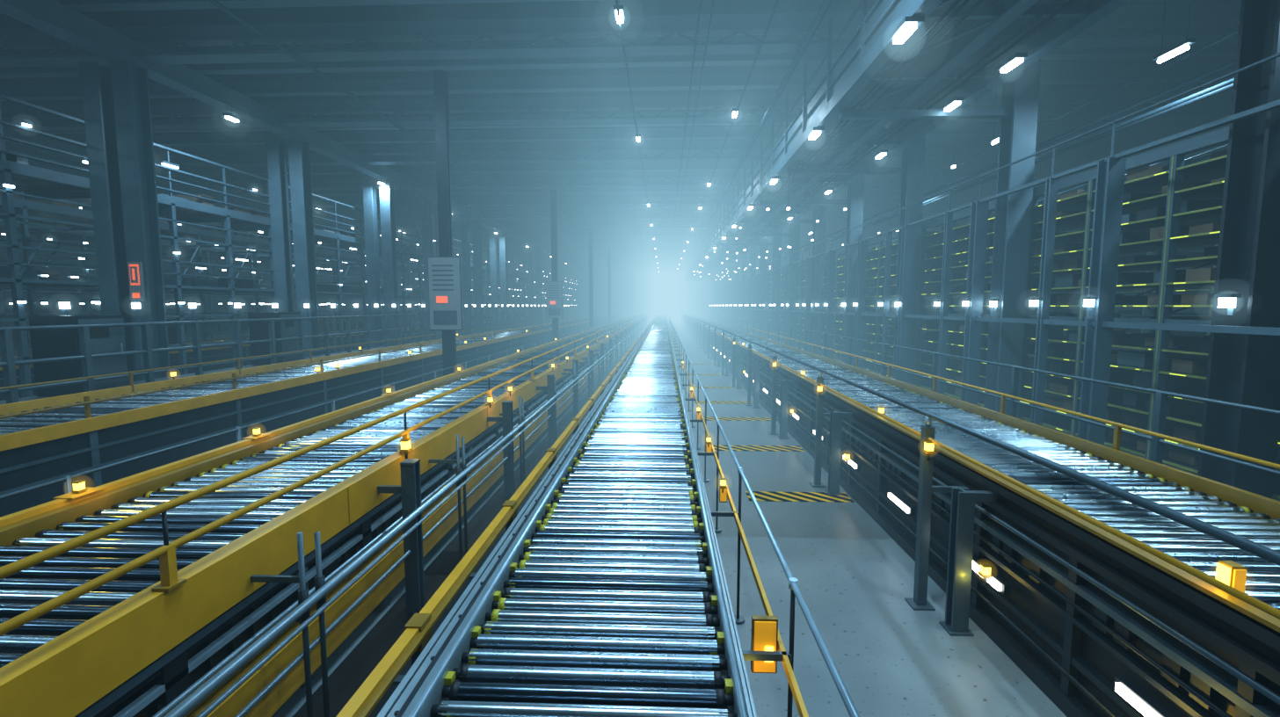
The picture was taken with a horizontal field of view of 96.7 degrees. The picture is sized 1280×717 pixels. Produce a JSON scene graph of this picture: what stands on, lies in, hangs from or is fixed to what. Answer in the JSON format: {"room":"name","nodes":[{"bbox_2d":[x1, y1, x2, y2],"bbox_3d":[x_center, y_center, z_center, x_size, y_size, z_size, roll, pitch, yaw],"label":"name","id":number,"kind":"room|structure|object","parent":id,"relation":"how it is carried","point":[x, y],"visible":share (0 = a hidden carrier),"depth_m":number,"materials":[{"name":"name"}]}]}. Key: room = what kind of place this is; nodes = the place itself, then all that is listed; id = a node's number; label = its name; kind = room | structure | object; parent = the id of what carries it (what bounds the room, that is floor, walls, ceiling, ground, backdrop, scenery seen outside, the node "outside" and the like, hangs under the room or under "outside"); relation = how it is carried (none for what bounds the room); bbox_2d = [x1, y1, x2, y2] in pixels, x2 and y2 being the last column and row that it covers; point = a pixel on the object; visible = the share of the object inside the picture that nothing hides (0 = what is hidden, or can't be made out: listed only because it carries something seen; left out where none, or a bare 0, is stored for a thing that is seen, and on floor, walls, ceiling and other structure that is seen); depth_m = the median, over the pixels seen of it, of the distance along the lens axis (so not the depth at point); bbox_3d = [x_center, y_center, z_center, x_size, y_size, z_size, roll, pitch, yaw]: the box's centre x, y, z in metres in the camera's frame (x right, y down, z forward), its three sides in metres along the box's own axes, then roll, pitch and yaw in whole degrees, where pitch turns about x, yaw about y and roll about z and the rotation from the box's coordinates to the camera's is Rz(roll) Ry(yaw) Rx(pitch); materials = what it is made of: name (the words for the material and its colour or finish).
{"room":"distribution center","nodes":[
{"label":"distribution center","id":0,"kind":"room"},
{"bbox_2d":[0,196,501,356],"bbox_3d":[-24.276,-5.613,43.724,0.200,7.700,98.000,0,5,2],"label":"wall","id":1,"kind":"structure","parent":0,"point":[53,306],"depth_m":29.70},
{"bbox_2d":[0,0,1241,276],"bbox_3d":[-3.695,-8.978,42.545,41.000,0.780,98.000,0,5,2],"label":"ceiling","id":2,"kind":"structure","parent":0,"point":[600,186],"depth_m":14.82,"materials":[{"name":"grey metal"}]},
{"bbox_2d":[222,0,739,271],"bbox_3d":[-5.646,-8.565,40.907,18.400,0.700,77.880,0,5,2],"label":"lamps","id":3,"kind":"object","parent":2,"relation":"hanging from","point":[229,116],"depth_m":13.71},
{"bbox_2d":[207,0,833,276],"bbox_3d":[-0.437,-8.622,42.441,9.600,0.150,98.000,0,5,2],"label":"conduit","id":4,"kind":"object","parent":2,"relation":"attached to","point":[826,3],"depth_m":12.19,"materials":[{"name":"grey metal"}]},
{"bbox_2d":[0,0,1241,148],"bbox_3d":[-3.695,-9.466,42.500,41.000,0.200,98.000,0,5,2],"label":"ceiling beams","id":5,"kind":"structure","parent":2,"relation":"attached to","point":[592,8],"depth_m":11.80,"materials":[{"name":"metal"}]},
{"bbox_2d":[684,0,1238,282],"bbox_3d":[7.543,-7.172,38.470,6.250,3.024,81.500,0,5,2],"label":"overhead beam","id":6,"kind":"structure","parent":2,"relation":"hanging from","point":[947,55],"depth_m":9.15,"materials":[{"name":"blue metal"}]},
{"bbox_2d":[508,273,757,319],"bbox_3d":[-1.638,-10.065,91.712,41.000,7.700,0.200,0,5,2],"label":"wall","id":7,"kind":"structure","parent":0,"point":[653,294],"depth_m":91.50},
{"bbox_2d":[271,320,1279,716],"bbox_3d":[-3.695,-1.600,43.230,41.000,0.200,98.000,0,5,2],"label":"floor","id":8,"kind":"structure","parent":0,"point":[892,659],"depth_m":4.44,"materials":[{"name":"concrete"}]},
{"bbox_2d":[28,314,130,396],"bbox_3d":[-8.711,-0.068,8.904,0.750,1.210,0.800,0,5,2],"label":"cabinet","id":9,"kind":"object","parent":8,"relation":"on","point":[46,344],"visible":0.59,"depth_m":8.54,"materials":[{"name":"metal"}]},
{"bbox_2d":[79,60,170,381],"bbox_3d":[-10.040,-2.211,11.274,1.220,6.920,0.700,0,5,2],"label":"columns","id":10,"kind":"structure","parent":8,"relation":"on","point":[116,101],"depth_m":11.13,"materials":[{"name":"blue metal"}]},
{"bbox_2d":[127,261,145,301],"bbox_3d":[-9.830,-1.496,11.091,0.260,0.770,0.080,0,5,2],"label":"sign","id":11,"kind":"object","parent":10,"relation":"attached to","point":[135,278],"visible":0.96,"depth_m":11.08,"materials":[{"name":"orange"}]},
{"bbox_2d":[0,313,415,404],"bbox_3d":[-8.561,0.229,11.439,1.140,2.030,16.080,0,5,2],"label":"walkway railing","id":12,"kind":"object","parent":8,"relation":"on","point":[8,363],"visible":0.37,"depth_m":9.70,"materials":[{"name":"grey metal"}]},
{"bbox_2d":[0,316,535,400],"bbox_3d":[-12.521,-1.244,30.818,1.200,1.385,59.500,0,5,2],"label":"conveyor","id":13,"kind":"object","parent":8,"relation":"on","point":[221,352],"visible":0.16,"depth_m":17.23,"materials":[{"name":"silver metal"}]},
{"bbox_2d":[247,312,300,365],"bbox_3d":[-8.523,-0.483,13.381,0.750,1.210,0.800,0,5,2],"label":"cabinet","id":14,"kind":"object","parent":8,"relation":"on","point":[258,330],"visible":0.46,"depth_m":13.02,"materials":[{"name":"metal"}]},
{"bbox_2d":[0,94,586,397],"bbox_3d":[-13.740,-4.759,43.862,11.450,5.975,83.000,0,5,2],"label":"mezzanine racking","id":15,"kind":"object","parent":8,"relation":"on","point":[339,250],"visible":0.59,"depth_m":15.94,"materials":[{"name":"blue metal"}]},
{"bbox_2d":[266,138,319,356],"bbox_3d":[-9.827,-2.682,16.348,1.220,6.920,0.700,0,5,2],"label":"columns","id":16,"kind":"structure","parent":8,"relation":"on","point":[299,156],"depth_m":16.19,"materials":[{"name":"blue metal"}]},
{"bbox_2d":[0,312,622,517],"bbox_3d":[-4.909,-2.145,40.466,1.600,1.395,79.500,0,5,2],"label":"conveyor","id":17,"kind":"object","parent":8,"relation":"on","point":[43,440],"visible":0.85,"depth_m":7.44,"materials":[{"name":"silver metal"}]},
{"bbox_2d":[0,315,629,500],"bbox_3d":[-2.712,-1.444,34.407,0.040,1.120,71.500,0,5,2],"label":"railing","id":18,"kind":"object","parent":8,"relation":"on","point":[67,479],"visible":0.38,"depth_m":5.17,"materials":[{"name":"metal"}]},
{"bbox_2d":[0,312,651,716],"bbox_3d":[-1.082,-2.073,39.306,1.924,1.467,81.500,0,5,2],"label":"conveyor","id":19,"kind":"object","parent":8,"relation":"on","point":[218,582],"visible":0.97,"depth_m":3.27,"materials":[{"name":"silver metal"}]},
{"bbox_2d":[362,179,399,348],"bbox_3d":[-9.613,-3.152,21.422,1.220,6.920,0.700,0,5,2],"label":"columns","id":20,"kind":"structure","parent":8,"relation":"on","point":[387,195],"depth_m":21.27,"materials":[{"name":"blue metal"}]},
{"bbox_2d":[421,203,442,341],"bbox_3d":[-9.399,-3.623,26.496,1.220,6.920,0.700,0,5,2],"label":"columns","id":21,"kind":"structure","parent":8,"relation":"on","point":[425,209],"depth_m":26.25,"materials":[{"name":"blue metal"}]},
{"bbox_2d":[433,70,457,376],"bbox_3d":[-4.093,-2.360,12.015,0.500,7.080,0.500,0,5,2],"label":"columns","id":22,"kind":"structure","parent":8,"relation":"on","point":[440,77],"depth_m":11.81,"materials":[{"name":"metal"}]},
{"bbox_2d":[427,256,463,330],"bbox_3d":[-4.099,-1.361,11.963,0.700,1.540,0.070,0,5,2],"label":"control panel","id":23,"kind":"object","parent":22,"relation":"attached to","point":[444,272],"visible":1,"depth_m":11.94,"materials":[{"name":"grey paint"}]},
{"bbox_2d":[460,220,483,335],"bbox_3d":[-9.186,-4.094,31.569,1.220,6.920,0.700,0,5,2],"label":"columns","id":24,"kind":"structure","parent":8,"relation":"on","point":[476,234],"depth_m":31.41,"materials":[{"name":"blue metal"}]},
{"bbox_2d":[292,321,652,716],"bbox_3d":[0.080,-1.448,39.315,0.970,0.220,81.500,0,5,2],"label":"railing","id":25,"kind":"object","parent":8,"relation":"on","point":[348,677],"visible":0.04,"depth_m":4.23,"materials":[{"name":"metal"}]},
{"bbox_2d":[489,232,508,331],"bbox_3d":[-8.972,-4.564,36.643,1.220,6.920,0.700,0,5,2],"label":"columns","id":26,"kind":"structure","parent":8,"relation":"on","point":[503,250],"depth_m":36.48,"materials":[{"name":"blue metal"}]},
{"bbox_2d":[527,248,541,326],"bbox_3d":[-8.545,-5.506,46.791,1.220,6.920,0.700,0,5,2],"label":"column","id":27,"kind":"structure","parent":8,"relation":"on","point":[538,273],"depth_m":46.61,"materials":[{"name":"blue metal"}]},
{"bbox_2d":[335,314,756,716],"bbox_3d":[1.286,-1.855,39.227,1.375,1.047,81.500,0,5,2],"label":"conveyor","id":28,"kind":"object","parent":8,"relation":"on","point":[607,594],"visible":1,"depth_m":2.57,"materials":[{"name":"silver metal"}]},
{"bbox_2d":[550,189,559,341],"bbox_3d":[-3.591,-3.467,23.954,0.500,7.080,0.500,0,5,2],"label":"column","id":29,"kind":"structure","parent":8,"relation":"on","point":[553,192],"depth_m":23.73,"materials":[{"name":"metal"}]},
{"bbox_2d":[545,281,562,318],"bbox_3d":[-3.597,-2.468,23.901,0.700,1.540,0.070,0,5,2],"label":"control panel","id":30,"kind":"object","parent":29,"relation":"attached to","point":[554,289],"visible":1,"depth_m":23.88,"materials":[{"name":"grey paint"}]},
{"bbox_2d":[558,259,563,321],"bbox_3d":[-8.114,-6.456,57.038,1.220,6.920,0.700,0,5,2],"label":"shaft","id":31,"kind":"object","parent":8,"relation":"on","point":[560,261],"visible":0.17,"depth_m":56.66,"materials":[{"name":"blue metal"}]},
{"bbox_2d":[588,228,593,329],"bbox_3d":[-3.088,-4.575,35.892,0.500,7.080,0.500,0,5,2],"label":"column","id":32,"kind":"structure","parent":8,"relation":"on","point":[590,230],"depth_m":35.77,"materials":[{"name":"metal"}]},
{"bbox_2d":[607,247,610,323],"bbox_3d":[-2.586,-5.682,47.830,0.500,7.080,0.500,0,5,2],"label":"column","id":33,"kind":"structure","parent":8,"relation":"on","point":[608,249],"depth_m":47.69,"materials":[{"name":"metal"}]},
{"bbox_2d":[690,269,719,288],"bbox_3d":[7.334,-7.062,63.568,3.300,6.920,0.600,0,5,2],"label":"shaft","id":34,"kind":"object","parent":8,"relation":"on","point":[717,277],"visible":0.19,"depth_m":63.21,"materials":[{"name":"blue metal"}]},
{"bbox_2d":[692,267,723,324],"bbox_3d":[7.161,-6.679,59.440,3.300,6.920,0.600,0,5,2],"label":"shaft","id":35,"kind":"object","parent":8,"relation":"on","point":[720,273],"visible":0.19,"depth_m":59.09,"materials":[{"name":"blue metal"}]},
{"bbox_2d":[695,263,728,326],"bbox_3d":[6.987,-6.296,55.311,3.300,6.920,0.600,0,5,2],"label":"shaft","id":36,"kind":"object","parent":8,"relation":"on","point":[725,272],"visible":0.16,"depth_m":54.96,"materials":[{"name":"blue metal"}]},
{"bbox_2d":[697,260,734,327],"bbox_3d":[6.813,-5.913,51.182,3.300,6.920,0.600,0,5,2],"label":"shaft","id":37,"kind":"object","parent":8,"relation":"on","point":[730,269],"visible":0.31,"depth_m":50.83,"materials":[{"name":"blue metal"}]},
{"bbox_2d":[700,255,740,324],"bbox_3d":[6.639,-5.530,47.054,3.300,6.920,0.600,0,5,2],"label":"shaft","id":38,"kind":"object","parent":8,"relation":"on","point":[736,279],"visible":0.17,"depth_m":46.77,"materials":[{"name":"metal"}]},
{"bbox_2d":[704,253,747,331],"bbox_3d":[6.465,-5.147,42.925,3.300,6.920,0.600,0,5,2],"label":"shaft","id":39,"kind":"object","parent":8,"relation":"on","point":[743,260],"visible":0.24,"depth_m":42.62,"materials":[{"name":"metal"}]},
{"bbox_2d":[708,246,756,334],"bbox_3d":[6.292,-4.764,38.797,3.300,6.920,0.600,0,5,2],"label":"shaft","id":40,"kind":"object","parent":8,"relation":"on","point":[752,257],"visible":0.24,"depth_m":38.48,"materials":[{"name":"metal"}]},
{"bbox_2d":[713,238,767,336],"bbox_3d":[6.118,-4.381,34.668,3.300,6.920,0.600,0,5,2],"label":"shaft","id":41,"kind":"object","parent":8,"relation":"on","point":[762,251],"visible":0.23,"depth_m":34.38,"materials":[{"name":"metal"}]},
{"bbox_2d":[720,229,781,341],"bbox_3d":[5.944,-3.998,30.539,3.300,6.920,0.600,0,5,2],"label":"shaft","id":42,"kind":"object","parent":8,"relation":"on","point":[776,252],"visible":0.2,"depth_m":30.23,"materials":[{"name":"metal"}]},
{"bbox_2d":[667,315,859,716],"bbox_3d":[2.072,-1.903,39.189,0.338,1.150,81.500,0,5,2],"label":"guard railing","id":43,"kind":"object","parent":8,"relation":"on","point":[763,655],"visible":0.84,"depth_m":2.52,"materials":[{"name":"metal"}]},
{"bbox_2d":[728,216,800,348],"bbox_3d":[5.770,-3.615,26.411,3.300,6.920,0.600,0,5,2],"label":"shaft","id":44,"kind":"object","parent":8,"relation":"on","point":[794,234],"visible":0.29,"depth_m":26.14,"materials":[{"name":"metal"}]},
{"bbox_2d":[684,363,854,502],"bbox_3d":[2.106,0.943,14.704,1.490,0.006,16.080,0,5,2],"label":"floor markings","id":45,"kind":"object","parent":8,"relation":"on","point":[760,496],"depth_m":9.01,"materials":[{"name":"yellow paint"}]},
{"bbox_2d":[741,204,826,354],"bbox_3d":[5.596,-3.232,22.282,3.300,6.920,0.600,0,5,2],"label":"columns","id":46,"kind":"structure","parent":8,"relation":"on","point":[818,234],"depth_m":22.04,"materials":[{"name":"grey metal"}]},
{"bbox_2d":[758,174,864,365],"bbox_3d":[5.423,-2.849,18.153,3.300,6.920,0.600,0,5,2],"label":"columns","id":47,"kind":"structure","parent":8,"relation":"on","point":[855,190],"depth_m":17.89,"materials":[{"name":"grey metal"}]},
{"bbox_2d":[786,134,925,385],"bbox_3d":[5.249,-2.466,14.025,3.300,6.920,0.600,0,5,2],"label":"columns","id":48,"kind":"structure","parent":8,"relation":"on","point":[912,170],"depth_m":13.78,"materials":[{"name":"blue metal"}]},
{"bbox_2d":[837,58,1040,418],"bbox_3d":[5.075,-2.083,9.896,3.300,6.920,0.600,0,5,2],"label":"columns","id":49,"kind":"structure","parent":8,"relation":"on","point":[1018,112],"depth_m":9.70,"materials":[{"name":"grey metal"}]},
{"bbox_2d":[988,298,999,312],"bbox_3d":[6.194,-0.934,9.956,0.120,0.220,0.180,0,5,2],"label":"lamp","id":50,"kind":"object","parent":49,"relation":"attached to","point":[993,302],"visible":1,"depth_m":9.92,"materials":[{"name":"grey paint"}]},
{"bbox_2d":[677,311,1279,716],"bbox_3d":[4.906,-2.077,39.069,2.730,1.518,81.530,0,5,2],"label":"conveyor","id":51,"kind":"object","parent":8,"relation":"on","point":[1120,584],"visible":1,"depth_m":3.75,"materials":[{"name":"silver metal"}]},
{"bbox_2d":[706,52,1279,445],"bbox_3d":[7.177,-3.532,38.069,0.300,4.600,73.000,0,5,2],"label":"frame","id":52,"kind":"object","parent":8,"relation":"on","point":[1099,323],"visible":0.84,"depth_m":10.10,"materials":[{"name":"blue metal"}]},
{"bbox_2d":[770,227,1218,375],"bbox_3d":[11.334,-2.756,30.408,1.210,4.471,58.050,0,5,2],"label":"boxes","id":53,"kind":"object","parent":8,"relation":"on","point":[1145,311],"visible":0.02,"depth_m":11.38,"materials":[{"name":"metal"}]},
{"bbox_2d":[709,125,1279,499],"bbox_3d":[8.605,-3.691,40.485,1.210,4.471,78.045,0,5,2],"label":"storage rack","id":54,"kind":"object","parent":8,"relation":"on","point":[1172,207],"visible":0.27,"depth_m":8.42,"materials":[{"name":"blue metal"}]},
{"bbox_2d":[1197,0,1279,499],"bbox_3d":[6.250,-1.695,5.711,0.600,6.920,0.600,0,5,2],"label":"columns","id":55,"kind":"structure","parent":8,"relation":"on","point":[1244,369],"depth_m":5.76,"materials":[{"name":"metal"}]},
{"bbox_2d":[1214,293,1241,315],"bbox_3d":[6.020,-0.551,5.827,0.120,0.220,0.180,0,5,2],"label":"lamp","id":56,"kind":"object","parent":55,"relation":"attached to","point":[1229,301],"visible":1,"depth_m":5.80,"materials":[{"name":"grey paint"}]},
{"bbox_2d":[758,101,1231,351],"bbox_3d":[16.887,-5.453,42.006,0.200,7.700,98.000,0,5,2],"label":"wall","id":57,"kind":"structure","parent":0,"point":[1181,125],"depth_m":18.00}
]}

